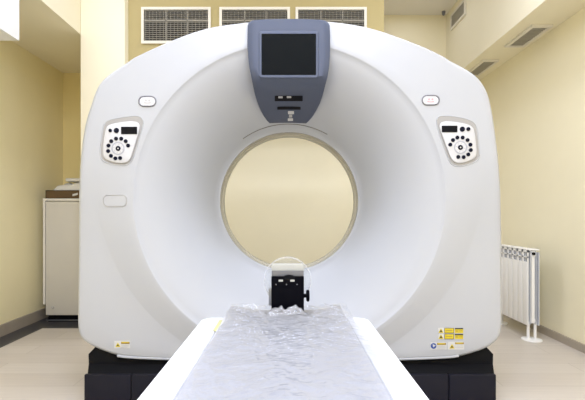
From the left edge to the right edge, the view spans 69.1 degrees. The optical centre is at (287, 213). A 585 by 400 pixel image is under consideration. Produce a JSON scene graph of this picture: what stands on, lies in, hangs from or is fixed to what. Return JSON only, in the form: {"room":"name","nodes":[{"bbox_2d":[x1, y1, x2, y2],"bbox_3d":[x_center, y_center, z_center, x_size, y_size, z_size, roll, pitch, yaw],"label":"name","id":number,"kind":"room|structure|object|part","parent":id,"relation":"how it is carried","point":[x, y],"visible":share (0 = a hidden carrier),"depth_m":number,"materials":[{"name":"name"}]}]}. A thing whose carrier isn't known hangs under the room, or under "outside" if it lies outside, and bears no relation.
{"room":"radiology room","nodes":[
{"label":"radiology room","id":0,"kind":"room"},
{"bbox_2d":[0,41,62,324],"bbox_3d":[-2.400,-0.630,0.315,0.120,3.260,9.030,0,0,0],"label":"wall","id":1,"kind":"structure","parent":0,"point":[31,89],"depth_m":3.77,"materials":[{"name":"beige paint"}]},
{"bbox_2d":[0,0,18,40],"bbox_3d":[-2.030,-1.288,1.060,0.620,0.357,3.320,0,0,0],"label":"trim","id":2,"kind":"structure","parent":1,"relation":"attached to","point":[9,9],"depth_m":2.64,"materials":[{"name":"white paint"}]},
{"bbox_2d":[0,307,47,336],"bbox_3d":[-2.333,0.950,0.110,0.015,0.100,8.620,0,0,0],"label":"baseboard","id":3,"kind":"structure","parent":1,"relation":"attached to","point":[6,328],"depth_m":3.72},
{"bbox_2d":[0,317,77,347],"bbox_3d":[-2.009,0.998,0.110,0.632,0.004,8.620,0,0,0],"label":"trim","id":4,"kind":"structure","parent":1,"relation":"attached to","point":[11,337],"depth_m":3.70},
{"bbox_2d":[43,198,78,321],"bbox_3d":[-1.981,0.427,4.140,0.535,1.138,0.520,0,0,0],"label":"storage cabinet","id":5,"kind":"object","parent":4,"relation":"on","point":[60,215],"visible":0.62,"depth_m":3.89,"materials":[{"name":"laminate"}]},
{"bbox_2d":[45,190,78,197],"bbox_3d":[-1.995,-0.180,4.079,0.460,0.076,0.362,0,0,0],"label":"cardboard tray","id":6,"kind":"object","parent":5,"relation":"on","point":[48,193],"visible":0.47,"depth_m":3.90,"materials":[{"name":"brown cardboard"}]},
{"bbox_2d":[54,182,79,189],"bbox_3d":[-1.975,-0.261,4.070,0.392,0.083,0.300,0,0,0],"label":"plastic bag","id":7,"kind":"object","parent":6,"relation":"on","point":[68,186],"visible":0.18,"depth_m":3.93,"materials":[{"name":"white plastic"}]},
{"bbox_2d":[66,178,79,182],"bbox_3d":[-1.923,-0.318,4.060,0.295,0.030,0.220,0,0,0],"label":"sheet","id":8,"kind":"object","parent":7,"relation":"on","point":[75,180],"visible":0.47,"depth_m":3.95,"materials":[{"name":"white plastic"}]},
{"bbox_2d":[13,0,80,72],"bbox_3d":[-2.017,-1.863,0.110,0.647,0.794,8.620,0,0,0],"label":"trim","id":9,"kind":"structure","parent":1,"relation":"attached to","point":[50,30],"depth_m":3.43,"materials":[{"name":"paint"}]},
{"bbox_2d":[63,73,80,184],"bbox_3d":[-1.833,-0.630,4.625,1.013,3.260,0.410,0,0,0],"label":"wall niche","id":10,"kind":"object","parent":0,"point":[71,81],"visible":0.08,"depth_m":4.42,"materials":[{"name":"yellow paint"}]},
{"bbox_2d":[81,0,127,151],"bbox_3d":[-1.510,-0.630,3.940,0.366,3.260,0.960,0,0,0],"label":"wall column","id":11,"kind":"structure","parent":0,"point":[104,23],"depth_m":3.46,"materials":[{"name":"paint"}]},
{"bbox_2d":[0,315,584,399],"bbox_3d":[-0.100,1.060,0.315,4.720,0.120,9.270,0,0,0],"label":"floor","id":12,"kind":"structure","parent":0,"point":[45,363],"depth_m":2.77,"materials":[{"name":"tile"}]},
{"bbox_2d":[137,305,428,399],"bbox_3d":[-0.013,0.721,0.755,0.753,0.558,2.610,0,0,0],"label":"table","id":13,"kind":"object","parent":12,"relation":"on","point":[198,370],"visible":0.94,"depth_m":1.34,"materials":[{"name":"white plastic"}]},
{"bbox_3d":[-0.340,0.540,0.698,0.098,0.140,2.495,0,0,0],"label":"rail","id":14,"kind":"part","parent":13,"relation":"part of","materials":[{"name":"white plastic"}]},
{"bbox_2d":[217,302,367,396],"bbox_3d":[0.009,0.442,0.854,0.610,0.064,2.410,0,0,0],"label":"plastic sheet","id":15,"kind":"object","parent":13,"relation":"on","point":[289,309],"visible":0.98,"depth_m":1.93,"materials":[{"name":"plastic"}]},
{"bbox_2d":[269,263,309,311],"bbox_3d":[0.005,0.341,1.972,0.188,0.221,0.057,0,0,0],"label":"holder","id":16,"kind":"object","parent":15,"relation":"on","point":[286,290],"visible":0.97,"depth_m":1.95,"materials":[{"name":"black plastic"}]},
{"bbox_2d":[264,257,310,293],"bbox_3d":[-0.002,0.317,2.023,0.228,0.228,0.028,0,0,0],"label":"calibration phantom","id":17,"kind":"object","parent":16,"relation":"attached to","point":[284,257],"visible":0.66,"depth_m":2.02,"materials":[{"name":"clear plastic"}]},
{"bbox_3d":[-0.002,0.246,1.976,0.148,0.031,0.028,0,0,0],"label":"plate","id":18,"kind":"part","parent":16,"relation":"part of","materials":[{"name":"white plastic"}]},
{"bbox_3d":[0.084,0.379,1.970,0.030,0.053,0.054,0,0,0],"label":"knob","id":19,"kind":"part","parent":16,"relation":"part of","materials":[{"name":"black plastic"}]},
{"bbox_3d":[0.315,0.540,0.698,0.098,0.140,2.495,0,0,0],"label":"rail","id":20,"kind":"part","parent":13,"relation":"part of","materials":[{"name":"white plastic"}]},
{"bbox_2d":[78,19,500,399],"bbox_3d":[0.009,-0.009,2.658,2.266,2.019,1.005,0,0,0],"label":"gantry","id":21,"kind":"object","parent":12,"relation":"on","point":[411,130],"visible":0.86,"depth_m":2.24,"materials":[{"name":"white plastic"}]},
{"bbox_3d":[-0.916,0.905,2.165,0.236,0.181,0.020,0,0,0],"label":"panel","id":22,"kind":"part","parent":21,"relation":"part of","materials":[{"name":"black plastic"}]},
{"bbox_3d":[-0.901,-0.069,2.215,0.118,0.053,0.005,0,0,4],"label":"hatch lid","id":23,"kind":"part","parent":21,"relation":"part of","materials":[{"name":"grey plastic"}]},
{"bbox_3d":[-0.866,-0.373,2.204,0.193,0.218,0.009,0,0,0],"label":"plate","id":24,"kind":"part","parent":21,"relation":"part of","materials":[{"name":"white plastic"}]},
{"bbox_3d":[-0.863,-0.381,2.210,0.224,0.258,0.002,0,0,0],"label":"control panel","id":25,"kind":"part","parent":21,"relation":"part of","materials":[{"name":"white plastic"}]},
{"bbox_3d":[-0.647,0.905,2.165,0.294,0.181,0.020,0,0,0],"label":"panel","id":26,"kind":"part","parent":21,"relation":"part of","materials":[{"name":"black plastic"}]},
{"bbox_3d":[0.657,0.905,2.165,0.314,0.181,0.020,0,0,0],"label":"panel","id":27,"kind":"part","parent":21,"relation":"part of","materials":[{"name":"black plastic"}]},
{"bbox_3d":[0.884,-0.379,2.210,0.223,0.263,0.002,0,0,0],"label":"control panel","id":28,"kind":"part","parent":21,"relation":"part of","materials":[{"name":"white plastic"}]},
{"bbox_3d":[0.884,-0.373,2.204,0.193,0.217,0.009,0,0,0],"label":"plate","id":29,"kind":"part","parent":21,"relation":"part of","materials":[{"name":"white plastic"}]},
{"bbox_3d":[0.937,0.905,2.165,0.238,0.181,0.020,0,0,0],"label":"panel","id":30,"kind":"part","parent":21,"relation":"part of","materials":[{"name":"black plastic"}]},
{"bbox_2d":[501,244,542,342],"bbox_3d":[1.938,0.639,3.643,0.150,0.722,0.676,0,0,0],"label":"radiator","id":31,"kind":"object","parent":12,"relation":"on","point":[520,266],"visible":0.74,"depth_m":3.44,"materials":[{"name":"white metal"}]},
{"bbox_3d":[1.938,0.923,3.380,0.077,0.142,0.022,0,0,0],"label":"leg","id":32,"kind":"part","parent":31,"relation":"part of","materials":[{"name":"white metal"}]},
{"bbox_3d":[1.938,0.994,3.380,0.150,0.012,0.150,0,0,0],"label":"foot plate","id":33,"kind":"part","parent":31,"relation":"part of","materials":[{"name":"white metal"}]},
{"bbox_2d":[225,15,445,263],"bbox_3d":[-0.100,-0.630,4.890,4.480,3.260,0.120,0,0,0],"label":"wall","id":34,"kind":"structure","parent":0,"point":[286,197],"depth_m":4.83,"materials":[{"name":"beige paint"}]},
{"bbox_2d":[384,0,457,14],"bbox_3d":[-0.100,-2.320,0.315,4.720,0.120,9.270,0,0,0],"label":"ceiling","id":35,"kind":"structure","parent":0,"point":[391,7],"depth_m":4.65,"materials":[{"name":"white paint"}]},
{"bbox_2d":[128,0,383,61],"bbox_3d":[-0.265,-1.705,3.755,2.124,1.110,0.450,0,0,0],"label":"trim","id":36,"kind":"structure","parent":35,"relation":"attached to","point":[375,8],"depth_m":3.53,"materials":[{"name":"beige paint"}]},
{"bbox_2d":[141,7,210,43],"bbox_3d":[-0.927,-1.561,3.521,0.575,0.302,0.018,0,0,0],"label":"wall vent","id":37,"kind":"object","parent":36,"relation":"attached to","point":[159,25],"visible":0.8,"depth_m":3.52,"materials":[{"name":"metal"}]},
{"bbox_2d":[219,7,289,25],"bbox_3d":[-0.276,-1.561,3.521,0.585,0.302,0.018,0,0,0],"label":"wall vent","id":38,"kind":"object","parent":36,"relation":"attached to","point":[227,15],"visible":0.41,"depth_m":3.52,"materials":[{"name":"metal"}]},
{"bbox_2d":[296,7,366,27],"bbox_3d":[0.357,-1.561,3.521,0.590,0.302,0.018,0,0,0],"label":"wall vent","id":39,"kind":"object","parent":36,"relation":"attached to","point":[357,16],"visible":0.41,"depth_m":3.52,"materials":[{"name":"metal"}]},
{"bbox_2d":[480,7,584,343],"bbox_3d":[2.200,-0.630,0.315,0.120,3.260,9.030,0,0,0],"label":"wall","id":40,"kind":"structure","parent":0,"point":[537,96],"depth_m":3.48,"materials":[{"name":"beige paint"}]},
{"bbox_2d":[450,0,465,30],"bbox_3d":[1.788,-2.092,4.470,0.018,0.165,0.380,0,0,0],"label":"air vent","id":41,"kind":"object","parent":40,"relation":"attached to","point":[459,13],"visible":1,"depth_m":4.46,"materials":[{"name":"metal"}]},
{"bbox_2d":[446,0,584,79],"bbox_3d":[1.968,-1.875,0.315,0.343,0.769,9.030,0,0,0],"label":"ceiling soffit","id":42,"kind":"structure","parent":40,"relation":"attached to","point":[487,26],"depth_m":3.81,"materials":[{"name":"paint"}]},
{"bbox_2d":[469,59,498,75],"bbox_3d":[1.958,-1.482,4.320,0.155,0.018,0.440,0,0,0],"label":"air vent","id":43,"kind":"object","parent":42,"relation":"in","point":[482,66],"visible":0.85,"depth_m":4.26,"materials":[{"name":"metal"}]},
{"bbox_2d":[504,24,552,47],"bbox_3d":[2.000,-1.482,3.550,0.170,0.018,0.420,0,0,0],"label":"air vent","id":44,"kind":"object","parent":42,"relation":"in","point":[533,31],"visible":1,"depth_m":3.52,"materials":[{"name":"metal"}]},
{"bbox_2d":[503,314,584,353],"bbox_3d":[2.132,0.970,0.315,0.015,0.060,9.030,0,0,0],"label":"baseboard","id":45,"kind":"structure","parent":40,"relation":"attached to","point":[579,346],"depth_m":3.32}
]}

